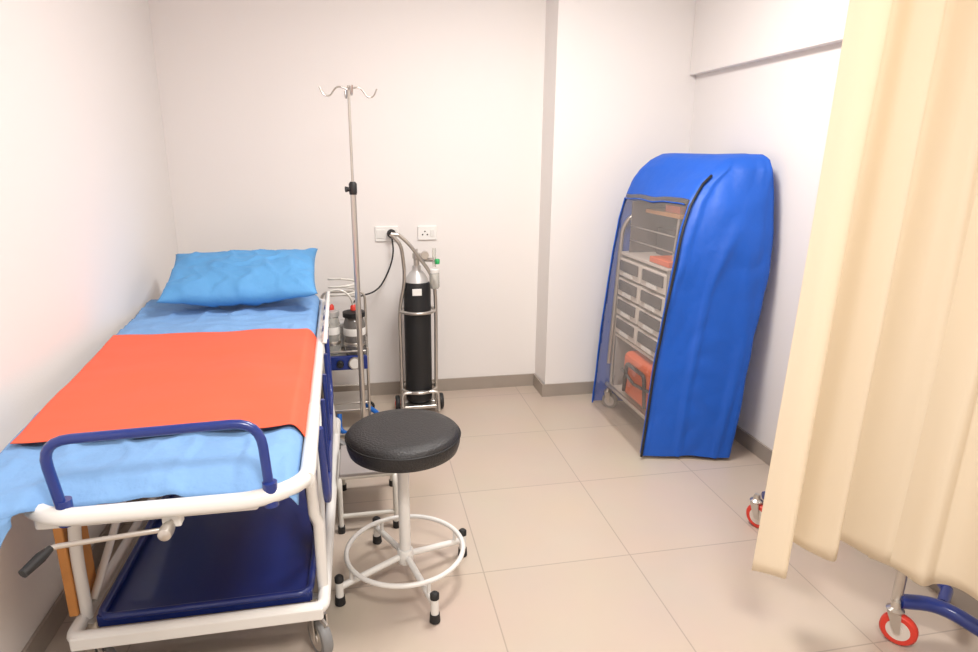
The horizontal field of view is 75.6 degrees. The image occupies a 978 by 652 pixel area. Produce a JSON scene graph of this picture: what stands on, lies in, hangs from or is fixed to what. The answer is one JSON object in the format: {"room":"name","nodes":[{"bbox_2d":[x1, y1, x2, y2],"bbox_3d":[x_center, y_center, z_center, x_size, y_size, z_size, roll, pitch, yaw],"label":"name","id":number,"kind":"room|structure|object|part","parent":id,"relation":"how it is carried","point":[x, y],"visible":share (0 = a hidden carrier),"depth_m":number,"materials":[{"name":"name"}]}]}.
{"room":"hospital room","nodes":[
{"label":"hospital room","id":0,"kind":"room"},
{"bbox_2d":[0,0,177,651],"bbox_3d":[-1.328,-0.095,0.965,0.100,2.750,5.800,-2,16,-11],"label":"wall","id":1,"kind":"structure","parent":0,"point":[88,238],"depth_m":2.31,"materials":[{"name":"white paint"}]},
{"bbox_2d":[21,498,139,651],"bbox_3d":[-1.285,1.190,1.319,0.012,0.085,5.588,-2,16,-11],"label":"baseboard","id":2,"kind":"structure","parent":1,"relation":"attached to","point":[39,641],"depth_m":2.09,"materials":[{"name":"tile"}]},
{"bbox_2d":[148,0,695,384],"bbox_3d":[-0.298,-0.872,3.866,3.110,2.750,0.320,-2,16,-11],"label":"wall","id":3,"kind":"structure","parent":0,"point":[521,131],"depth_m":3.80,"materials":[{"name":"white paint"}]},
{"bbox_2d":[353,226,398,302],"bbox_3d":[-0.737,-0.201,3.924,0.414,0.815,0.111,-13,20,-41],"label":"wall socket plate","id":4,"kind":"object","parent":3,"relation":"attached to","point":[382,233],"visible":0.69,"depth_m":3.92,"materials":[{"name":"white plastic"}]},
{"bbox_3d":[-0.638,-0.576,3.934,0.145,0.095,0.012,-2,16,-11],"label":"plate","id":5,"kind":"part","parent":4,"relation":"part of","materials":[{"name":"white plastic"}]},
{"bbox_2d":[418,226,436,239],"bbox_3d":[-0.390,-0.588,3.980,0.120,0.090,0.017,-2,16,-11],"label":"wall socket plate","id":6,"kind":"object","parent":3,"relation":"attached to","point":[424,232],"visible":1,"depth_m":3.98,"materials":[{"name":"white plastic"}]},
{"bbox_2d":[321,373,593,398],"bbox_3d":[-0.301,0.428,4.163,3.110,0.085,0.232,-2,16,-11],"label":"baseboard","id":7,"kind":"structure","parent":3,"relation":"attached to","point":[465,383],"depth_m":4.25,"materials":[{"name":"tile"}]},
{"bbox_2d":[44,385,977,651],"bbox_3d":[0.231,1.212,1.650,3.310,0.100,5.800,-2,16,-11],"label":"floor","id":8,"kind":"structure","parent":0,"point":[577,540],"depth_m":2.48,"materials":[{"name":"tile"}]},
{"bbox_2d":[0,291,345,651],"bbox_3d":[-1.041,0.451,2.373,0.943,0.964,2.162,-2,16,-11],"label":"hospital bed","id":9,"kind":"object","parent":8,"relation":"on","point":[219,413],"visible":0.98,"depth_m":1.90,"materials":[{"name":"white metal"}]},
{"bbox_2d":[55,496,73,527],"bbox_3d":[-0.929,0.408,1.382,0.034,0.060,0.034,-2,16,-11],"label":"socket","id":10,"kind":"object","parent":9,"relation":"attached to","point":[64,505],"depth_m":1.36,"materials":[{"name":"blue paint"}]},
{"bbox_3d":[-1.157,0.611,1.787,0.142,0.561,0.033,11,18,34],"label":"leg","id":11,"kind":"part","parent":9,"relation":"part of","materials":[{"name":"white metal"}]},
{"bbox_3d":[-0.805,0.456,1.367,0.260,0.015,0.081,-10,19,-35],"label":"crank rod","id":12,"kind":"part","parent":9,"relation":"part of","materials":[{"name":"silver metal"}]},
{"bbox_3d":[-0.728,0.315,1.408,0.470,0.193,0.050,-2,16,-11],"label":"foot rail","id":13,"kind":"part","parent":9,"relation":"part of","materials":[{"name":"blue metal"}]},
{"bbox_3d":[-0.709,0.450,1.387,0.031,0.031,0.050,-2,16,-11],"label":"crank knob","id":14,"kind":"part","parent":9,"relation":"part of","materials":[{"name":"silver metal"}]},
{"bbox_3d":[-0.853,0.890,1.874,0.700,0.042,0.040,-2,16,-11],"label":"plate","id":15,"kind":"part","parent":9,"relation":"part of","materials":[{"name":"white metal"}]},
{"bbox_3d":[-0.996,0.695,2.552,0.740,0.040,1.480,-2,16,-11],"label":"frame","id":16,"kind":"part","parent":9,"relation":"part of","materials":[{"name":"white metal"}]},
{"bbox_2d":[96,470,316,626],"bbox_3d":[-0.980,0.683,2.520,0.622,0.041,1.322,-2,16,-11],"label":"tray","id":17,"kind":"object","parent":9,"relation":"on","point":[262,556],"depth_m":2.10,"materials":[{"name":"blue plastic"}]},
{"bbox_2d":[156,248,317,306],"bbox_3d":[-1.204,-0.241,3.101,0.719,0.236,0.477,-2,16,-11],"label":"pillow","id":18,"kind":"object","parent":9,"relation":"on","point":[260,276],"visible":1,"depth_m":2.98,"materials":[{"name":"blue fabric"}]},
{"bbox_2d":[262,478,278,508],"bbox_3d":[-0.508,0.389,1.465,0.034,0.060,0.034,-2,16,-11],"label":"socket","id":19,"kind":"object","parent":9,"relation":"attached to","point":[270,486],"depth_m":1.45,"materials":[{"name":"blue paint"}]},
{"bbox_3d":[-0.946,0.129,2.406,0.665,0.036,1.978,-2,16,-11],"label":"frame","id":20,"kind":"part","parent":9,"relation":"part of","materials":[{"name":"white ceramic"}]},
{"bbox_3d":[-0.527,0.584,1.912,0.045,0.559,0.113,-2,16,-11],"label":"leg","id":21,"kind":"part","parent":9,"relation":"part of","materials":[{"name":"white metal"}]},
{"bbox_3d":[-0.606,0.303,2.352,0.030,0.292,1.052,-3,16,-13],"label":"rail","id":22,"kind":"part","parent":9,"relation":"part of","materials":[{"name":"white metal"}]},
{"bbox_3d":[-0.545,0.371,2.103,0.022,0.270,0.016,-2,16,-11],"label":"rail post","id":23,"kind":"part","parent":9,"relation":"part of","materials":[{"name":"blue paint"}]},
{"bbox_3d":[-0.752,-0.062,2.920,0.028,0.084,0.765,-3,16,-13],"label":"head rail","id":24,"kind":"part","parent":9,"relation":"part of","materials":[{"name":"white metal"}]},
{"bbox_3d":[-0.601,0.307,2.338,0.022,0.270,0.016,-2,16,-11],"label":"rail post","id":25,"kind":"part","parent":9,"relation":"part of","materials":[{"name":"blue paint"}]},
{"bbox_3d":[-0.658,0.242,2.573,0.022,0.270,0.016,-2,16,-11],"label":"rail post","id":26,"kind":"part","parent":9,"relation":"part of","materials":[{"name":"blue metal"}]},
{"bbox_3d":[-0.779,0.279,3.034,0.077,0.555,0.034,-2,16,-11],"label":"leg","id":27,"kind":"part","parent":9,"relation":"part of","materials":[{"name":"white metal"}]},
{"bbox_2d":[319,85,376,437],"bbox_3d":[-0.658,-0.213,3.144,0.447,1.850,0.428,-2,16,-11],"label":"pole stand","id":28,"kind":"object","parent":8,"relation":"on","point":[352,189],"visible":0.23,"depth_m":3.08,"materials":[{"name":"silver metal"}]},
{"bbox_3d":[-0.647,-0.879,2.945,0.013,0.460,0.013,-2,16,-11],"label":"rod","id":29,"kind":"part","parent":28,"relation":"part of","materials":[{"name":"silver metal"}]},
{"bbox_2d":[320,278,378,433],"bbox_3d":[-0.796,0.163,3.614,0.344,0.875,0.467,-2,16,-11],"label":"machine","id":30,"kind":"object","parent":8,"relation":"on","point":[342,333],"visible":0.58,"depth_m":3.56,"materials":[{"name":"silver metal"}]},
{"bbox_3d":[-0.891,-0.075,3.558,0.090,0.040,0.090,-2,16,-11],"label":"jar lid","id":31,"kind":"part","parent":30,"relation":"part of","materials":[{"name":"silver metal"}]},
{"bbox_2d":[328,317,340,354],"bbox_3d":[-0.893,0.044,3.591,0.090,0.225,0.090,-2,16,-11],"label":"jar","id":32,"kind":"object","parent":30,"relation":"on","point":[334,332],"depth_m":3.56,"materials":[{"name":"clear glass"}]},
{"bbox_3d":[-0.828,0.215,3.506,0.040,0.040,0.030,-2,16,-11],"label":"regulator knob","id":33,"kind":"part","parent":30,"relation":"part of","materials":[{"name":"black plastic"}]},
{"bbox_2d":[330,348,365,355],"bbox_3d":[-0.838,0.148,3.673,0.250,0.012,0.300,-2,16,-11],"label":"shelf","id":34,"kind":"object","parent":30,"relation":"attached to","point":[342,349],"depth_m":3.58,"materials":[{"name":"silver metal"}]},
{"bbox_3d":[-0.838,0.105,3.661,0.259,0.012,0.308,-2,16,-11],"label":"shelf rail","id":35,"kind":"part","parent":30,"relation":"part of","materials":[{"name":"silver metal"}]},
{"bbox_3d":[-0.804,0.206,3.538,0.240,0.080,0.022,-2,16,-11],"label":"panel","id":36,"kind":"part","parent":30,"relation":"part of","materials":[{"name":"blue paint"}]},
{"bbox_3d":[-0.841,0.404,3.743,0.259,0.012,0.308,-2,16,-11],"label":"shelf rail","id":37,"kind":"part","parent":30,"relation":"part of","materials":[{"name":"silver metal"}]},
{"bbox_2d":[333,390,367,411],"bbox_3d":[-0.841,0.447,3.754,0.250,0.012,0.300,-2,16,-11],"label":"shelf","id":38,"kind":"object","parent":30,"relation":"attached to","point":[346,396],"depth_m":3.75,"materials":[{"name":"silver metal"}]},
{"bbox_3d":[-0.763,-0.072,3.554,0.124,0.040,0.124,-2,16,-11],"label":"jar lid","id":39,"kind":"part","parent":30,"relation":"part of","materials":[{"name":"black plastic"}]},
{"bbox_2d":[343,318,365,354],"bbox_3d":[-0.764,0.046,3.587,0.124,0.225,0.124,-2,16,-11],"label":"jar","id":40,"kind":"object","parent":30,"relation":"on","point":[349,324],"depth_m":3.54,"materials":[{"name":"grey"}]},
{"bbox_3d":[-0.687,0.322,3.594,0.016,0.420,0.016,-2,16,-11],"label":"post","id":41,"kind":"part","parent":30,"relation":"part of","materials":[{"name":"silver metal"}]},
{"bbox_2d":[337,445,398,533],"bbox_3d":[-0.545,0.703,2.829,0.260,0.250,0.389,-2,16,-11],"label":"step stool","id":42,"kind":"object","parent":8,"relation":"on","point":[347,468],"visible":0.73,"depth_m":2.68,"materials":[{"name":"stainless steel"},{"name":"black rubber"}]},
{"bbox_3d":[-0.518,0.635,2.678,0.230,0.020,0.020,-2,16,-11],"label":"rail","id":43,"kind":"part","parent":42,"relation":"part of","materials":[{"name":"white metal"}]},
{"bbox_3d":[-0.512,0.800,2.682,0.230,0.020,0.020,-2,16,-11],"label":"rail","id":44,"kind":"part","parent":42,"relation":"part of","materials":[{"name":"white metal"}]},
{"bbox_2d":[334,408,466,624],"bbox_3d":[-0.310,0.655,2.304,0.448,0.621,0.448,4,16,12],"label":"round stool","id":45,"kind":"object","parent":8,"relation":"on","point":[402,442],"visible":1,"depth_m":2.21,"materials":[{"name":"black leather"}]},
{"bbox_3d":[-0.528,0.933,2.229,0.028,0.080,0.028,-2,16,-11],"label":"foot post","id":46,"kind":"part","parent":45,"relation":"part of","materials":[{"name":"white metal"}]},
{"bbox_3d":[-0.420,0.888,2.292,0.263,0.059,0.024,-10,18,-33],"label":"arm","id":47,"kind":"part","parent":45,"relation":"part of","materials":[{"name":"white metal"}]},
{"bbox_3d":[-0.461,0.837,2.587,0.028,0.080,0.028,-2,16,-11],"label":"foot post","id":48,"kind":"part","parent":45,"relation":"part of","materials":[{"name":"white metal"}]},
{"bbox_3d":[-0.387,0.840,2.471,0.024,0.059,0.272,-9,18,-32],"label":"arm","id":49,"kind":"part","parent":45,"relation":"part of","materials":[{"name":"white metal"}]},
{"bbox_3d":[-0.303,0.396,2.235,0.402,0.085,0.402,-2,16,-11],"label":"seat","id":50,"kind":"part","parent":45,"relation":"part of","materials":[{"name":"black leather"}]},
{"bbox_3d":[-0.249,0.901,2.252,0.024,0.059,0.266,-8,17,-28],"label":"arm","id":51,"kind":"part","parent":45,"relation":"part of","materials":[{"name":"white metal"}]},
{"bbox_3d":[-0.185,0.958,2.149,0.028,0.080,0.028,-2,16,-11],"label":"foot post","id":52,"kind":"part","parent":45,"relation":"part of","materials":[{"name":"white metal"}]},
{"bbox_3d":[-0.209,0.853,2.432,0.256,0.059,0.024,-10,18,-34],"label":"arm","id":53,"kind":"part","parent":45,"relation":"part of","materials":[{"name":"white metal"}]},
{"bbox_2d":[390,232,443,411],"bbox_3d":[-0.436,-0.021,3.830,0.310,1.123,0.245,-2,16,-11],"label":"cylinder","id":54,"kind":"object","parent":8,"relation":"on","point":[416,288],"visible":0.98,"depth_m":3.79,"materials":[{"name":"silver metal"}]},
{"bbox_3d":[-0.439,0.477,3.969,0.200,0.020,0.190,-2,16,-11],"label":"foot plate","id":55,"kind":"part","parent":54,"relation":"part of","materials":[{"name":"silver metal"}]},
{"bbox_3d":[-0.418,0.465,3.864,0.240,0.132,0.049,-2,16,-11],"label":"leg","id":56,"kind":"part","parent":54,"relation":"part of","materials":[{"name":"silver metal"}]},
{"bbox_2d":[592,153,773,458],"bbox_3d":[1.038,-0.151,3.511,0.617,1.571,0.890,-2,16,-11],"label":"cart","id":57,"kind":"object","parent":8,"relation":"on","point":[689,270],"visible":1,"depth_m":3.23,"materials":[{"name":"blue fabric"}]},
{"bbox_3d":[0.779,-0.023,3.891,0.024,0.880,0.024,-2,16,-11],"label":"cart post","id":58,"kind":"part","parent":57,"relation":"part of","materials":[{"name":"silver metal"}]},
{"bbox_3d":[0.933,-0.222,3.843,0.384,0.932,0.054,-2,16,-11],"label":"push handle","id":59,"kind":"part","parent":57,"relation":"part of","materials":[{"name":"silver metal"}]},
{"bbox_3d":[0.961,-0.039,3.898,0.360,0.850,0.008,-2,16,-11],"label":"cart panel","id":60,"kind":"part","parent":57,"relation":"part of","materials":[{"name":"grey metal"}]},
{"bbox_2d":[612,384,645,414],"bbox_3d":[1.016,0.450,3.727,0.360,0.018,0.630,-2,16,-11],"label":"shelf","id":61,"kind":"object","parent":57,"relation":"attached to","point":[618,387],"depth_m":3.77,"materials":[{"name":"white metal"}]},
{"bbox_2d":[615,333,653,360],"bbox_3d":[1.020,0.122,3.638,0.360,0.018,0.630,-2,16,-11],"label":"shelf","id":62,"kind":"object","parent":57,"relation":"attached to","point":[617,336],"depth_m":3.63,"materials":[{"name":"white metal"}]},
{"bbox_2d":[622,251,671,270],"bbox_3d":[1.025,-0.365,3.505,0.360,0.018,0.630,-2,16,-11],"label":"shelf","id":63,"kind":"object","parent":57,"relation":"attached to","point":[640,258],"depth_m":3.55,"materials":[{"name":"white metal"}]},
{"bbox_3d":[0.999,-0.584,3.714,0.350,0.300,0.008,-2,16,-11],"label":"panel","id":64,"kind":"part","parent":57,"relation":"part of","materials":[{"name":"grey"}]},
{"bbox_2d":[649,255,672,267],"bbox_3d":[1.047,-0.342,3.321,0.330,0.030,0.220,-2,16,-11],"label":"tray","id":65,"kind":"object","parent":57,"relation":"on","point":[666,261],"depth_m":3.30,"materials":[{"name":"orange plastic"}]},
{"bbox_3d":[0.906,0.142,3.286,0.024,0.880,0.024,-2,16,-11],"label":"cart post","id":66,"kind":"part","parent":57,"relation":"part of","materials":[{"name":"silver metal"}]},
{"bbox_3d":[0.949,-0.416,3.206,0.030,0.241,0.010,-2,16,-11],"label":"drip rod","id":67,"kind":"part","parent":57,"relation":"part of","materials":[{"name":"silver metal"}]},
{"bbox_2d":[746,491,977,645],"bbox_3d":[1.428,0.501,2.191,0.404,1.013,1.054,-2,16,-11],"label":"stand","id":68,"kind":"object","parent":8,"relation":"on","point":[897,627],"visible":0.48,"depth_m":2.06,"materials":[{"name":"blue paint"}]},
{"bbox_3d":[1.355,0.498,1.976,0.032,0.870,0.032,-2,16,-11],"label":"post","id":69,"kind":"part","parent":68,"relation":"part of","materials":[{"name":"silver metal"}]},
{"bbox_3d":[1.522,0.955,1.989,0.414,0.093,0.116,14,20,40],"label":"arm","id":70,"kind":"part","parent":68,"relation":"part of","materials":[{"name":"blue paint"}]},
{"bbox_2d":[689,42,841,449],"bbox_3d":[1.818,-0.231,1.588,0.100,2.750,5.800,-2,16,-11],"label":"wall","id":71,"kind":"structure","parent":0,"point":[778,108],"depth_m":3.16,"materials":[{"name":"white paint"}]},
{"bbox_2d":[690,0,848,74],"bbox_3d":[1.779,-1.179,1.204,0.045,0.720,5.380,-2,16,-11],"label":"beam","id":72,"kind":"structure","parent":71,"relation":"attached to","point":[726,33],"depth_m":3.17,"materials":[{"name":"white paint"}]},
{"bbox_2d":[734,425,977,618],"bbox_3d":[1.773,1.087,1.817,0.012,0.085,5.368,-2,16,-11],"label":"baseboard","id":73,"kind":"structure","parent":71,"relation":"attached to","point":[960,599],"depth_m":3.28,"materials":[{"name":"tile"}]},
{"bbox_3d":[0.260,-1.538,0.903,3.310,0.100,5.800,-2,16,-11],"label":"ceiling","id":74,"kind":"structure","parent":0,"visible":0},
{"bbox_2d":[752,0,977,600],"bbox_3d":[1.357,-0.375,1.586,1.041,2.480,0.335,7,17,24],"label":"privacy curtain","id":75,"kind":"object","parent":74,"relation":"hanging from","point":[875,451],"visible":1,"depth_m":1.81,"materials":[{"name":"beige fabric"}]}
]}

